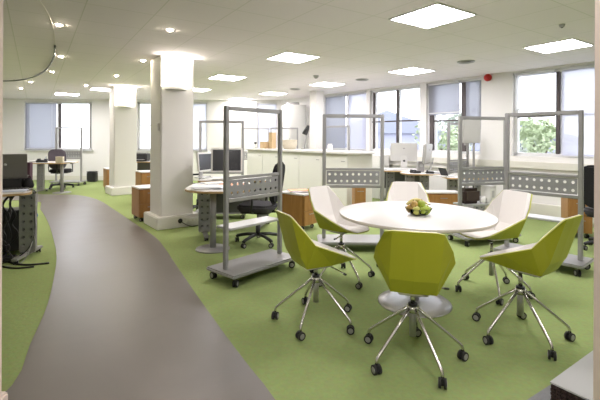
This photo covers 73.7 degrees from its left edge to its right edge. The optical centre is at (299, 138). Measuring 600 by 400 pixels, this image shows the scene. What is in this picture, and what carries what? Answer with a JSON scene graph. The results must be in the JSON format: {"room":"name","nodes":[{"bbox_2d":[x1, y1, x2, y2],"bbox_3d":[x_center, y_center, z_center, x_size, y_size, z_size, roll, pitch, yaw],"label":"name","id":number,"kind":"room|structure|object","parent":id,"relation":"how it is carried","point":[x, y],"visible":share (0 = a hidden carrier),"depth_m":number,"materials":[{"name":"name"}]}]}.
{"room":"open-plan office","nodes":[
{"label":"open-plan office","id":0,"kind":"room"},
{"bbox_2d":[0,0,2,393],"bbox_3d":[-1.553,0.048,1.825,0.295,2.550,0.150,0,0,0],"label":"wall","id":1,"kind":"structure","parent":0,"point":[1,1],"depth_m":1.88,"materials":[{"name":"beige paint"}]},
{"bbox_2d":[105,86,136,195],"bbox_3d":[-4.275,0.035,9.657,0.650,2.550,0.650,0,0,-37],"label":"pillar","id":2,"kind":"structure","parent":0,"point":[123,120],"depth_m":9.46,"materials":[{"name":"white paint"}]},
{"bbox_2d":[114,89,134,107],"bbox_3d":[-4.095,-0.952,9.379,0.444,0.415,0.150,0,0,-38],"label":"wall light","id":3,"kind":"object","parent":2,"relation":"attached to","point":[122,97],"depth_m":9.31,"materials":[{"name":"white"}]},
{"bbox_2d":[3,99,280,175],"bbox_3d":[-5.100,0.031,12.725,9.600,2.550,0.250,0,0,0],"label":"wall","id":4,"kind":"structure","parent":0,"point":[14,110],"depth_m":12.60,"materials":[{"name":"white paint"}]},
{"bbox_2d":[21,102,93,150],"bbox_3d":[-7.621,-0.401,12.635,2.242,1.550,0.230,0,0,0],"label":"window","id":5,"kind":"structure","parent":4,"relation":"in","point":[59,104],"depth_m":12.66,"materials":[{"name":"white"}]},
{"bbox_2d":[25,102,56,149],"bbox_3d":[-8.167,-0.415,12.620,0.991,1.506,0.045,0,0,0],"label":"blind","id":6,"kind":"object","parent":5,"relation":"attached to","point":[41,117],"visible":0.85,"depth_m":12.62,"materials":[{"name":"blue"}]},
{"bbox_2d":[33,176,222,180],"bbox_3d":[-5.106,1.236,12.588,9.000,0.140,0.024,0,0,0],"label":"baseboard","id":7,"kind":"structure","parent":4,"relation":"attached to","point":[34,177],"depth_m":12.57,"materials":[{"name":"white"}]},
{"bbox_2d":[136,102,150,150],"bbox_3d":[-4.771,-0.388,12.630,0.824,1.550,0.220,0,0,0],"label":"window","id":8,"kind":"structure","parent":4,"relation":"in","point":[139,103],"depth_m":12.66,"materials":[{"name":"white"}]},
{"bbox_2d":[193,102,207,151],"bbox_3d":[-3.447,-0.381,12.635,1.140,1.550,0.230,0,0,0],"label":"window","id":9,"kind":"structure","parent":4,"relation":"in","point":[193,102],"depth_m":12.66,"materials":[{"name":"white"}]},
{"bbox_2d":[193,103,205,149],"bbox_3d":[-3.447,-0.401,12.620,0.980,1.490,0.045,0,0,0],"label":"roller blind","id":10,"kind":"object","parent":9,"relation":"attached to","point":[199,109],"visible":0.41,"depth_m":12.62,"materials":[{"name":"white fabric"}]},
{"bbox_2d":[257,103,276,147],"bbox_3d":[-1.038,-0.370,12.627,0.730,1.550,0.215,0,0,0],"label":"window","id":11,"kind":"structure","parent":4,"relation":"in","point":[257,103],"depth_m":12.66,"materials":[{"name":"white"}]},
{"bbox_2d":[258,103,275,147],"bbox_3d":[-1.038,-0.390,12.620,0.570,1.490,0.045,0,0,0],"label":"roller blind","id":12,"kind":"object","parent":11,"relation":"attached to","point":[265,120],"visible":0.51,"depth_m":12.62,"materials":[{"name":"white fabric"}]},
{"bbox_2d":[144,55,197,230],"bbox_3d":[-1.992,0.046,6.207,0.650,2.550,0.650,0,0,-38],"label":"pillar","id":13,"kind":"structure","parent":0,"point":[171,147],"depth_m":6.01,"materials":[{"name":"white paint"}]},
{"bbox_2d":[161,60,190,90],"bbox_3d":[-1.812,-0.941,5.930,0.444,0.415,0.150,0,0,-38],"label":"wall light","id":14,"kind":"object","parent":13,"relation":"attached to","point":[175,74],"depth_m":5.85,"materials":[{"name":"white"}]},
{"bbox_2d":[1,180,593,399],"bbox_3d":[1.103,1.385,4.830,21.980,0.100,16.020,0,0,0],"label":"floor","id":15,"kind":"structure","parent":0,"point":[330,363],"depth_m":2.94,"materials":[{"name":"green carpet"}]},
{"bbox_2d":[2,207,20,253],"bbox_3d":[-3.405,1.064,4.620,0.420,0.500,0.300,0,0,-33],"label":"computer tower","id":16,"kind":"object","parent":15,"relation":"on","point":[15,246],"visible":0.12,"depth_m":4.54,"materials":[{"name":"black plastic"}]},
{"bbox_2d":[2,188,42,264],"bbox_3d":[-3.779,0.947,4.278,1.731,0.731,1.109,0,0,-33],"label":"desk","id":17,"kind":"object","parent":15,"relation":"on","point":[27,200],"visible":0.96,"depth_m":4.41,"materials":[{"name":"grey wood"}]},
{"bbox_2d":[2,196,10,255],"bbox_3d":[-3.229,0.961,4.324,0.163,0.706,0.082,0,0,-40],"label":"cable","id":18,"kind":"object","parent":17,"relation":"hanging from","point":[7,197],"visible":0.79,"depth_m":4.34,"materials":[{"name":"black plastic"}]},
{"bbox_2d":[2,196,12,261],"bbox_3d":[-3.217,0.962,4.247,0.276,0.697,0.060,0,0,-44],"label":"cable","id":19,"kind":"object","parent":17,"relation":"hanging from","point":[9,196],"visible":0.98,"depth_m":4.32,"materials":[{"name":"black plastic"}]},
{"bbox_2d":[2,196,18,251],"bbox_3d":[-3.267,0.961,4.328,0.110,0.701,0.380,0,0,22],"label":"cable","id":20,"kind":"object","parent":17,"relation":"hanging from","point":[13,210],"visible":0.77,"depth_m":4.46,"materials":[{"name":"black plastic"}]},
{"bbox_2d":[2,178,25,187],"bbox_3d":[-3.436,0.522,4.716,0.360,0.122,0.275,0,0,-30],"label":"laptop stand","id":21,"kind":"object","parent":17,"relation":"on","point":[14,182],"visible":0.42,"depth_m":4.65,"materials":[{"name":"black plastic"}]},
{"bbox_2d":[2,154,28,178],"bbox_3d":[-3.446,0.318,4.734,0.380,0.286,0.294,0,0,-30],"label":"laptop","id":22,"kind":"object","parent":21,"relation":"on","point":[14,165],"visible":1,"depth_m":4.66,"materials":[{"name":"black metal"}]},
{"bbox_2d":[2,189,28,193],"bbox_3d":[-3.186,0.572,4.364,0.384,0.023,0.247,0,0,-33],"label":"paper stack","id":23,"kind":"object","parent":17,"relation":"on","point":[11,190],"visible":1,"depth_m":4.34,"materials":[{"name":"white paper"}]},
{"bbox_2d":[2,189,35,263],"bbox_3d":[-3.079,0.943,4.298,0.238,0.752,0.443,0,0,39],"label":"cable","id":24,"kind":"object","parent":17,"relation":"hanging from","point":[30,189],"visible":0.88,"depth_m":4.37,"materials":[{"name":"black plastic"}]},
{"bbox_2d":[22,176,33,187],"bbox_3d":[-3.247,0.512,4.780,0.124,0.144,0.121,0,0,-17],"label":"bag","id":25,"kind":"object","parent":17,"relation":"on","point":[28,182],"visible":0.88,"depth_m":4.75,"materials":[{"name":"black fabric"}]},
{"bbox_2d":[27,162,32,179],"bbox_3d":[-3.462,0.438,5.000,0.220,0.290,0.050,0,0,4],"label":"folder","id":26,"kind":"object","parent":17,"relation":"on","point":[29,164],"visible":0.24,"depth_m":4.98,"materials":[{"name":"pink"}]},
{"bbox_2d":[4,260,48,265],"bbox_3d":[-2.906,1.305,4.206,0.522,0.020,0.106,0,0,7],"label":"cable","id":27,"kind":"object","parent":15,"relation":"on","point":[21,264],"visible":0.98,"depth_m":4.17,"materials":[{"name":"black plastic"}]},
{"bbox_2d":[32,161,77,193],"bbox_3d":[-6.241,0.935,9.850,1.350,0.731,0.850,0,0,0],"label":"desk","id":28,"kind":"object","parent":15,"relation":"on","point":[40,166],"visible":0.45,"depth_m":9.68,"materials":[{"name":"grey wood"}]},
{"bbox_2d":[48,149,73,189],"bbox_3d":[-6.308,0.781,10.550,0.610,1.039,0.637,0,0,-13],"label":"office chair","id":29,"kind":"object","parent":15,"relation":"on","point":[53,153],"visible":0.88,"depth_m":10.29,"materials":[{"name":"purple fabric"}]},
{"bbox_2d":[49,127,86,185],"bbox_3d":[-6.535,0.482,11.300,0.860,1.635,0.420,0,0,0],"label":"screen","id":30,"kind":"object","parent":15,"relation":"on","point":[73,155],"visible":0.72,"depth_m":11.29,"materials":[{"name":"silver metal"}]},
{"bbox_2d":[87,171,97,181],"bbox_3d":[-6.334,1.144,12.200,0.270,0.312,0.210,0,0,0],"label":"waste bin","id":31,"kind":"object","parent":15,"relation":"on","point":[92,176],"visible":1,"depth_m":12.12,"materials":[{"name":"black plastic"}]},
{"bbox_2d":[103,168,108,188],"bbox_3d":[-4.853,1.027,10.293,0.312,0.561,0.430,0,0,-37],"label":"pedestal","id":32,"kind":"object","parent":15,"relation":"on","point":[105,170],"visible":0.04,"depth_m":10.16,"materials":[{"name":"brown wood"}]},
{"bbox_2d":[2,194,274,399],"bbox_3d":[-3.748,1.310,4.150,4.369,0.004,16.674,0,0,-36],"label":"path","id":33,"kind":"object","parent":15,"relation":"on","point":[120,320],"visible":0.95,"depth_m":2.77,"materials":[{"name":"grey carpet"}]},
{"bbox_2d":[131,184,149,221],"bbox_3d":[-2.524,1.048,6.593,0.372,0.541,0.470,0,0,-38],"label":"pedestal","id":34,"kind":"object","parent":15,"relation":"on","point":[140,193],"visible":0.52,"depth_m":6.39,"materials":[{"name":"brown wood"}]},
{"bbox_2d":[135,170,149,184],"bbox_3d":[-3.146,0.985,8.193,0.332,0.661,0.430,0,0,-37],"label":"pedestal","id":35,"kind":"object","parent":15,"relation":"on","point":[142,177],"visible":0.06,"depth_m":8.02,"materials":[{"name":"brown wood"}]},
{"bbox_2d":[136,161,149,169],"bbox_3d":[-4.085,0.945,10.537,1.000,0.731,0.825,0,0,0],"label":"desk","id":36,"kind":"object","parent":15,"relation":"on","point":[141,165],"visible":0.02,"depth_m":10.89,"materials":[{"name":"brown wood"}]},
{"bbox_2d":[136,152,149,160],"bbox_3d":[-4.117,0.465,10.405,0.340,0.230,0.390,0,0,0],"label":"printer","id":37,"kind":"object","parent":36,"relation":"on","point":[140,156],"visible":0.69,"depth_m":10.30,"materials":[{"name":"black plastic"}]},
{"bbox_2d":[185,182,254,253],"bbox_3d":[-0.990,0.960,5.123,0.840,0.731,1.197,0,0,-4],"label":"desk","id":38,"kind":"object","parent":15,"relation":"on","point":[210,202],"visible":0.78,"depth_m":5.23,"materials":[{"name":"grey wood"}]},
{"bbox_2d":[189,185,222,190],"bbox_3d":[-1.098,0.578,4.779,0.420,0.032,0.342,0,0,-11],"label":"paper stack","id":39,"kind":"object","parent":38,"relation":"on","point":[194,187],"visible":0.9,"depth_m":4.67,"materials":[{"name":"white paper"}]},
{"bbox_2d":[195,120,245,218],"bbox_3d":[-1.331,0.506,6.775,0.860,1.635,0.420,0,0,-4],"label":"screen","id":40,"kind":"object","parent":15,"relation":"on","point":[242,216],"visible":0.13,"depth_m":6.75,"materials":[{"name":"silver metal"}]},
{"bbox_2d":[198,176,268,227],"bbox_3d":[-0.968,0.960,6.026,1.043,0.731,0.629,0,0,-4],"label":"desk","id":41,"kind":"object","parent":15,"relation":"on","point":[201,179],"visible":0.12,"depth_m":5.99,"materials":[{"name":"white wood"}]},
{"bbox_2d":[195,152,211,178],"bbox_3d":[-1.469,0.397,6.108,0.180,0.390,0.360,0,0,24],"label":"monitor","id":42,"kind":"object","parent":41,"relation":"on","point":[203,158],"visible":0.88,"depth_m":6.05,"materials":[{"name":"white plastic"}]},
{"bbox_2d":[211,148,242,177],"bbox_3d":[-1.090,0.364,5.970,0.460,0.460,0.180,0,0,-8],"label":"monitor","id":43,"kind":"object","parent":41,"relation":"on","point":[235,154],"visible":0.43,"depth_m":5.93,"materials":[{"name":"white plastic"}]},
{"bbox_2d":[206,106,294,286],"bbox_3d":[-0.450,0.510,3.973,0.420,1.635,0.860,0,0,42],"label":"partition","id":44,"kind":"object","parent":15,"relation":"on","point":[234,269],"visible":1,"depth_m":3.88,"materials":[{"name":"silver metal"}]},
{"bbox_2d":[217,216,277,230],"bbox_3d":[-0.504,0.843,4.019,0.220,0.022,0.660,0,0,42],"label":"shelf","id":45,"kind":"object","parent":44,"relation":"attached to","point":[242,224],"depth_m":3.98,"materials":[{"name":"silver metal"}]},
{"bbox_2d":[235,162,284,248],"bbox_3d":[-0.534,0.808,5.100,0.637,1.039,0.610,0,0,13],"label":"office chair","id":46,"kind":"object","parent":15,"relation":"on","point":[258,207],"visible":0.78,"depth_m":4.94,"materials":[{"name":"black fabric"}]},
{"bbox_2d":[282,102,305,148],"bbox_3d":[-0.167,0.154,11.242,0.600,2.350,0.567,0,0,-20],"label":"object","id":47,"kind":"object","parent":15,"relation":"on","point":[294,114],"visible":0.46,"depth_m":11.00,"materials":[{"name":"white plastic"}]},
{"bbox_2d":[282,191,316,229],"bbox_3d":[-0.018,1.064,6.024,0.490,0.531,0.352,0,0,38],"label":"pedestal","id":48,"kind":"object","parent":15,"relation":"on","point":[297,205],"visible":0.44,"depth_m":5.85,"materials":[{"name":"brown wood"}]},
{"bbox_2d":[285,189,307,192],"bbox_3d":[-0.024,0.783,6.040,0.369,0.029,0.303,0,0,-23],"label":"paper stack","id":49,"kind":"object","parent":48,"relation":"on","point":[288,190],"visible":0.84,"depth_m":5.97,"materials":[{"name":"white paper"}]},
{"bbox_2d":[246,148,374,205],"bbox_3d":[0.030,0.780,8.712,0.800,1.100,3.746,0,0,-37],"label":"cabinet","id":50,"kind":"object","parent":15,"relation":"on","point":[303,167],"depth_m":8.00,"materials":[{"name":"white laminate"}]},
{"bbox_2d":[269,132,275,147],"bbox_3d":[-0.663,0.034,9.626,0.122,0.386,0.142,0,0,-37],"label":"carton","id":51,"kind":"object","parent":50,"relation":"on","point":[272,135],"visible":0.84,"depth_m":9.58,"materials":[{"name":"beige cardboard"}]},
{"bbox_2d":[282,140,296,148],"bbox_3d":[-0.230,0.123,8.925,0.352,0.212,0.352,0,0,-37],"label":"box","id":52,"kind":"object","parent":50,"relation":"on","point":[287,144],"visible":0.88,"depth_m":8.79,"materials":[{"name":"beige cardboard"}]},
{"bbox_2d":[246,148,374,154],"bbox_3d":[0.032,0.250,8.712,0.800,0.040,3.746,0,0,-37],"label":"countertop","id":53,"kind":"structure","parent":50,"relation":"on","point":[264,149],"depth_m":8.02,"materials":[{"name":"white laminate"}]},
{"bbox_2d":[271,210,355,340],"bbox_3d":[0.130,0.923,2.945,0.626,0.812,0.624,0,0,-25],"label":"chair","id":54,"kind":"object","parent":15,"relation":"on","point":[310,254],"visible":1,"depth_m":2.80,"materials":[{"name":"green plastic"}]},
{"bbox_2d":[326,125,349,150],"bbox_3d":[0.823,0.516,9.100,0.860,1.635,0.420,0,0,42],"label":"screen","id":55,"kind":"object","parent":15,"relation":"on","point":[348,126],"visible":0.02,"depth_m":8.85,"materials":[{"name":"silver metal"}]},
{"bbox_2d":[308,185,374,288],"bbox_3d":[0.378,0.905,3.810,0.614,0.854,0.627,0,0,-45],"label":"chair","id":56,"kind":"object","parent":15,"relation":"on","point":[326,205],"visible":0.72,"depth_m":3.90,"materials":[{"name":"metal"}]},
{"bbox_2d":[317,114,383,244],"bbox_3d":[0.650,0.516,4.900,0.860,1.635,0.420,0,0,0],"label":"screen","id":57,"kind":"object","parent":15,"relation":"on","point":[327,239],"visible":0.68,"depth_m":4.88,"materials":[{"name":"silver metal"}]},
{"bbox_2d":[352,184,365,203],"bbox_3d":[0.998,1.054,6.791,0.192,0.561,0.430,0,0,0],"label":"pedestal","id":58,"kind":"object","parent":15,"relation":"on","point":[358,194],"visible":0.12,"depth_m":6.59,"materials":[{"name":"brown wood"}]},
{"bbox_2d":[372,154,388,198],"bbox_3d":[1.621,0.853,9.375,0.340,0.970,0.900,0,0,-39],"label":"cabinet","id":59,"kind":"object","parent":15,"relation":"on","point":[375,158],"visible":0.25,"depth_m":9.03,"materials":[{"name":"white plastic"}]},
{"bbox_2d":[384,168,416,197],"bbox_3d":[2.015,0.974,8.020,0.800,0.731,0.810,0,0,0],"label":"desk","id":60,"kind":"object","parent":15,"relation":"on","point":[390,176],"visible":0.2,"depth_m":7.88,"materials":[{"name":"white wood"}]},
{"bbox_2d":[390,143,416,169],"bbox_3d":[2.091,0.344,8.050,0.530,0.530,0.180,0,0,8],"label":"desktop computer","id":61,"kind":"object","parent":60,"relation":"on","point":[403,152],"visible":0.94,"depth_m":8.06,"materials":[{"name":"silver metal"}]},
{"bbox_2d":[376,181,429,266],"bbox_3d":[1.102,0.901,4.103,0.620,0.869,0.632,0,0,10],"label":"chair","id":62,"kind":"object","parent":15,"relation":"on","point":[398,190],"visible":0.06,"depth_m":4.34,"materials":[{"name":"plastic"}]},
{"bbox_2d":[364,230,468,389],"bbox_3d":[0.700,0.913,2.438,0.630,0.838,0.635,0,0,15],"label":"chair","id":63,"kind":"object","parent":15,"relation":"on","point":[410,263],"visible":1,"depth_m":2.21,"materials":[{"name":"fabric"}]},
{"bbox_2d":[339,201,497,317],"bbox_3d":[0.935,0.968,3.270,1.228,0.733,1.228,0,0,0],"label":"round table","id":64,"kind":"object","parent":15,"relation":"on","point":[388,215],"visible":0.84,"depth_m":3.13,"materials":[{"name":"white laminate"}]},
{"bbox_2d":[405,206,432,215],"bbox_3d":[0.942,0.574,3.180,0.212,0.055,0.212,0,0,0],"label":"fruit bowl","id":65,"kind":"object","parent":64,"relation":"on","point":[411,211],"visible":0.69,"depth_m":3.12,"materials":[{"name":"clear glass"}]},
{"bbox_2d":[400,171,440,189],"bbox_3d":[2.185,0.975,7.228,0.700,0.731,0.665,0,0,0],"label":"desk","id":66,"kind":"object","parent":15,"relation":"on","point":[422,177],"visible":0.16,"depth_m":7.15,"materials":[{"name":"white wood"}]},
{"bbox_2d":[422,144,433,172],"bbox_3d":[2.371,0.350,7.300,0.180,0.520,0.460,0,0,32],"label":"desktop computer","id":67,"kind":"object","parent":66,"relation":"on","point":[427,149],"visible":0.8,"depth_m":7.24,"materials":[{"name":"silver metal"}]},
{"bbox_2d":[425,190,457,205],"bbox_3d":[2.103,1.059,5.971,0.512,0.561,0.270,0,0,0],"label":"pedestal","id":68,"kind":"object","parent":15,"relation":"on","point":[435,196],"visible":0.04,"depth_m":5.85,"materials":[{"name":"brown wood"}]},
{"bbox_2d":[447,122,473,207],"bbox_3d":[2.858,0.526,7.220,0.860,1.635,0.420,0,0,-42],"label":"screen","id":69,"kind":"object","parent":15,"relation":"on","point":[452,167],"visible":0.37,"depth_m":7.07,"materials":[{"name":"silver metal"}]},
{"bbox_2d":[441,176,492,210],"bbox_3d":[2.695,0.977,6.490,0.738,0.730,0.610,0,0,0],"label":"desk","id":70,"kind":"object","parent":15,"relation":"on","point":[452,181],"visible":0.2,"depth_m":6.48,"materials":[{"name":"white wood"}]},
{"bbox_2d":[462,120,480,173],"bbox_3d":[2.784,0.150,6.520,0.300,0.925,0.120,0,0,-5],"label":"lamp","id":71,"kind":"object","parent":70,"relation":"on","point":[471,129],"visible":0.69,"depth_m":6.49,"materials":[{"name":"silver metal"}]},
{"bbox_2d":[447,116,521,246],"bbox_3d":[2.402,0.524,5.250,0.860,1.635,0.420,0,0,-16],"label":"screen","id":72,"kind":"object","parent":15,"relation":"on","point":[461,182],"visible":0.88,"depth_m":5.20,"materials":[{"name":"silver metal"}]},
{"bbox_2d":[462,186,479,203],"bbox_3d":[2.228,0.716,5.274,0.260,0.258,0.170,0,0,-16],"label":"bag","id":73,"kind":"object","parent":72,"relation":"on","point":[470,195],"visible":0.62,"depth_m":5.21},
{"bbox_2d":[453,201,489,205],"bbox_3d":[2.382,0.856,5.317,0.660,0.022,0.220,0,0,-16],"label":"shelf","id":74,"kind":"object","parent":72,"relation":"attached to","point":[456,203],"depth_m":5.20,"materials":[{"name":"silver metal"}]},
{"bbox_2d":[481,185,496,202],"bbox_3d":[2.520,0.734,5.345,0.135,0.223,0.156,0,0,-33],"label":"storage box","id":75,"kind":"object","parent":72,"relation":"on","point":[489,191],"visible":0.88,"depth_m":5.29,"materials":[{"name":"white plastic"}]},
{"bbox_2d":[455,189,534,305],"bbox_3d":[1.676,0.903,3.548,0.658,0.869,0.625,0,0,-20],"label":"chair","id":76,"kind":"object","parent":15,"relation":"on","point":[511,208],"visible":0.83,"depth_m":3.53,"materials":[{"name":"metal"}]},
{"bbox_2d":[472,214,582,360],"bbox_3d":[1.493,0.908,2.723,0.633,0.859,0.652,0,0,-37],"label":"chair","id":77,"kind":"object","parent":15,"relation":"on","point":[539,259],"visible":1,"depth_m":2.55,"materials":[{"name":"metal"}]},
{"bbox_2d":[527,385,550,399],"bbox_3d":[0.999,1.333,1.536,0.789,0.004,1.273,0,0,0],"label":"floor mat","id":78,"kind":"object","parent":15,"relation":"on","point":[544,394],"visible":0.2,"depth_m":2.08,"materials":[{"name":"grey carpet"}]},
{"bbox_2d":[493,110,593,276],"bbox_3d":[2.597,0.525,4.300,0.420,1.635,0.860,0,0,-41],"label":"screen","id":79,"kind":"object","parent":15,"relation":"on","point":[579,261],"visible":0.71,"depth_m":4.19,"materials":[{"name":"silver metal"}]},
{"bbox_2d":[527,213,564,222],"bbox_3d":[2.648,0.858,4.346,0.220,0.022,0.660,0,0,-41],"label":"shelf","id":80,"kind":"object","parent":79,"relation":"attached to","point":[530,216],"depth_m":4.31,"materials":[{"name":"silver metal"}]},
{"bbox_2d":[550,351,592,399],"bbox_3d":[1.592,1.266,1.978,0.602,0.136,0.402,0,0,-35],"label":"table","id":81,"kind":"object","parent":15,"relation":"on","point":[576,382],"visible":0.82,"depth_m":1.97,"materials":[{"name":"grey"}]},
{"bbox_2d":[560,193,592,237],"bbox_3d":[3.863,1.068,5.591,0.292,0.561,0.410,0,0,20],"label":"pedestal","id":82,"kind":"object","parent":15,"relation":"on","point":[569,207],"visible":0.36,"depth_m":5.44,"materials":[{"name":"brown wood"}]},
{"bbox_2d":[583,165,593,249],"bbox_3d":[3.729,0.828,4.800,0.637,1.039,0.610,0,0,-28],"label":"office chair","id":83,"kind":"object","parent":15,"relation":"on","point":[589,169],"visible":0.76,"depth_m":4.77,"materials":[{"name":"black plastic"}]},
{"bbox_2d":[3,0,594,99],"bbox_3d":[1.116,-1.265,4.830,21.980,0.100,16.020,0,0,0],"label":"ceiling","id":84,"kind":"structure","parent":0,"point":[99,40],"depth_m":5.00,"materials":[{"name":"paint"}]},
{"bbox_2d":[3,45,55,81],"bbox_3d":[-4.619,-1.220,6.943,0.431,0.043,4.544,0,0,-44],"label":"ceiling track","id":85,"kind":"object","parent":84,"relation":"hanging from","point":[54,53],"visible":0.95,"depth_m":7.23,"materials":[{"name":"grey metal"}]},
{"bbox_2d":[207,74,246,80],"bbox_3d":[-1.456,-1.220,7.979,0.600,0.014,0.600,0,0,-34],"label":"recessed light","id":86,"kind":"object","parent":84,"relation":"in","point":[218,76],"visible":1,"depth_m":7.92,"materials":[{"name":"white plastic"}]},
{"bbox_2d":[266,51,320,62],"bbox_3d":[-0.105,-1.214,5.990,0.600,0.014,0.600,0,0,-34],"label":"recessed light","id":87,"kind":"object","parent":84,"relation":"in","point":[292,57],"visible":1,"depth_m":5.95,"materials":[{"name":"white plastic"}]},
{"bbox_2d":[309,82,344,86],"bbox_3d":[0.601,-1.210,8.901,0.600,0.014,0.600,0,0,-34],"label":"recessed light","id":88,"kind":"object","parent":84,"relation":"in","point":[323,84],"visible":1,"depth_m":8.87,"materials":[{"name":"white plastic"}]},
{"bbox_2d":[388,67,435,74],"bbox_3d":[1.976,-1.204,7.122,0.600,0.014,0.600,0,0,-33],"label":"recessed light","id":89,"kind":"object","parent":84,"relation":"in","point":[411,70],"visible":1,"depth_m":7.11,"materials":[{"name":"white plastic"}]},
{"bbox_2d":[388,2,477,28],"bbox_3d":[1.308,-1.207,3.964,0.600,0.014,0.600,0,0,-34],"label":"recessed light","id":90,"kind":"object","parent":84,"relation":"in","point":[436,14],"visible":1,"depth_m":3.93,"materials":[{"name":"white plastic"}]},
{"bbox_2d":[522,38,594,53],"bbox_3d":[3.341,-1.197,5.180,0.600,0.014,0.600,0,0,-34],"label":"recessed light","id":91,"kind":"object","parent":84,"relation":"in","point":[572,43],"visible":1,"depth_m":5.16,"materials":[{"name":"white plastic"}]},
{"bbox_2d":[310,90,323,149],"bbox_3d":[0.420,0.057,10.200,0.260,2.550,0.260,0,0,-39],"label":"pillar","id":92,"kind":"structure","parent":0,"point":[316,97],"depth_m":10.10,"materials":[{"name":"white paint"}]},
{"bbox_2d":[281,61,594,226],"bbox_3d":[5.669,0.082,4.959,0.250,2.550,19.850,0,0,-39],"label":"wall","id":93,"kind":"structure","parent":0,"point":[497,94],"depth_m":7.41,"materials":[{"name":"white paint"}]},
{"bbox_2d":[334,94,365,150],"bbox_3d":[1.271,-0.431,10.516,0.230,1.495,1.633,0,0,-39],"label":"window","id":94,"kind":"structure","parent":93,"relation":"in","point":[347,95],"depth_m":10.38,"materials":[{"name":"white"}]},
{"bbox_2d":[325,94,345,149],"bbox_3d":[0.945,-0.448,10.691,0.046,1.446,0.770,0,0,-39],"label":"blind","id":95,"kind":"object","parent":94,"relation":"attached to","point":[335,104],"visible":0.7,"depth_m":10.66,"materials":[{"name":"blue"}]},
{"bbox_2d":[348,91,365,149],"bbox_3d":[1.440,-0.445,10.073,0.045,1.446,0.598,0,0,-39],"label":"blind","id":96,"kind":"object","parent":94,"relation":"attached to","point":[357,101],"visible":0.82,"depth_m":10.06,"materials":[{"name":"white fabric"}]},
{"bbox_2d":[371,85,419,151],"bbox_3d":[2.267,-0.427,9.272,0.230,1.495,1.529,0,0,-39],"label":"window","id":97,"kind":"structure","parent":93,"relation":"in","point":[374,121],"depth_m":9.27,"materials":[{"name":"white"}]},
{"bbox_2d":[428,80,480,153],"bbox_3d":[3.180,-0.422,8.133,0.230,1.495,1.294,0,0,-39],"label":"window","id":98,"kind":"structure","parent":93,"relation":"in","point":[432,119],"depth_m":8.34,"materials":[{"name":"white"}]},
{"bbox_2d":[428,80,459,115],"bbox_3d":[2.945,-0.828,8.196,0.045,0.666,0.701,0,0,-39],"label":"blind","id":99,"kind":"object","parent":98,"relation":"attached to","point":[444,98],"visible":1,"depth_m":8.18,"materials":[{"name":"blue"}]},
{"bbox_2d":[465,78,480,115],"bbox_3d":[3.341,-0.646,7.701,0.045,1.026,0.319,0,0,-39],"label":"blind","id":100,"kind":"object","parent":98,"relation":"attached to","point":[473,86],"visible":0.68,"depth_m":7.70,"materials":[{"name":"white fabric"}]},
{"bbox_2d":[389,155,593,171],"bbox_3d":[4.186,0.497,6.559,0.060,0.215,15.200,0,0,-39],"label":"trim","id":101,"kind":"structure","parent":93,"relation":"attached to","point":[478,162],"depth_m":6.99,"materials":[{"name":"white"}]},
{"bbox_2d":[485,202,593,222],"bbox_3d":[4.179,1.190,6.556,0.070,0.200,15.200,0,0,-39],"label":"baseboard","id":102,"kind":"structure","parent":93,"relation":"attached to","point":[536,208],"depth_m":6.63,"materials":[{"name":"white"}]},
{"bbox_2d":[514,68,577,157],"bbox_3d":[4.462,-0.416,6.532,0.230,1.495,1.859,0,0,-39],"label":"window","id":103,"kind":"structure","parent":93,"relation":"in","point":[558,72],"depth_m":6.62,"materials":[{"name":"white"}]},
{"bbox_2d":[514,69,554,109],"bbox_3d":[4.014,-0.834,6.862,0.045,0.645,0.633,0,0,-39],"label":"roller blind","id":104,"kind":"object","parent":103,"relation":"attached to","point":[535,89],"visible":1,"depth_m":6.85,"materials":[{"name":"white fabric"}]},
{"bbox_2d":[561,64,594,157],"bbox_3d":[4.577,-0.431,6.157,0.045,1.445,0.970,0,0,-39],"label":"roller blind","id":105,"kind":"object","parent":103,"relation":"attached to","point":[578,82],"visible":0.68,"depth_m":6.36,"materials":[{"name":"white fabric"}]},
{"bbox_2d":[593,0,599,399],"bbox_3d":[1.093,0.060,1.275,0.214,2.550,0.150,0,0,0],"label":"wall","id":106,"kind":"structure","parent":0,"point":[596,317],"depth_m":1.33,"materials":[{"name":"beige paint"}]},
{"label":"outside","id":107,"kind":"structure","parent":0,"visible":0},
{"bbox_3d":[19.977,5.024,40.000,160.000,0.200,120.000,0,0,0],"label":"ground","id":108,"kind":"structure","parent":107,"visible":0},
{"bbox_2d":[345,110,446,149],"bbox_3d":[8.920,1.072,42.000,11.600,7.600,8.600,0,0,10],"label":"house","id":109,"kind":"structure","parent":108,"relation":"on","point":[408,129],"depth_m":37.71,"materials":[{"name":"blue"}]},
{"bbox_2d":[412,123,470,150],"bbox_3d":[6.762,1.988,19.015,3.007,5.748,1.802,0,0,34],"label":"tree","id":110,"kind":"object","parent":108,"relation":"on","point":[453,140],"visible":0.27,"depth_m":18.78,"materials":[{"name":"green plant"}]},
{"bbox_2d":[437,104,472,149],"bbox_3d":[10.704,1.237,27.609,2.846,7.287,3.067,0,0,0],"label":"tree","id":111,"kind":"object","parent":108,"relation":"on","point":[454,116],"visible":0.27,"depth_m":27.42,"materials":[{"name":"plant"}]},
{"bbox_2d":[470,120,555,152],"bbox_3d":[18.607,1.718,34.000,8.600,6.400,8.600,0,0,30],"label":"house","id":112,"kind":"structure","parent":108,"relation":"on","point":[477,145],"depth_m":31.87,"materials":[{"name":"grey"}]},
{"bbox_2d":[519,118,555,152],"bbox_3d":[10.273,1.976,16.829,2.353,5.805,2.279,0,0,0],"label":"tree","id":113,"kind":"object","parent":108,"relation":"on","point":[536,132],"visible":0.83,"depth_m":16.61,"materials":[{"name":"green plant"}]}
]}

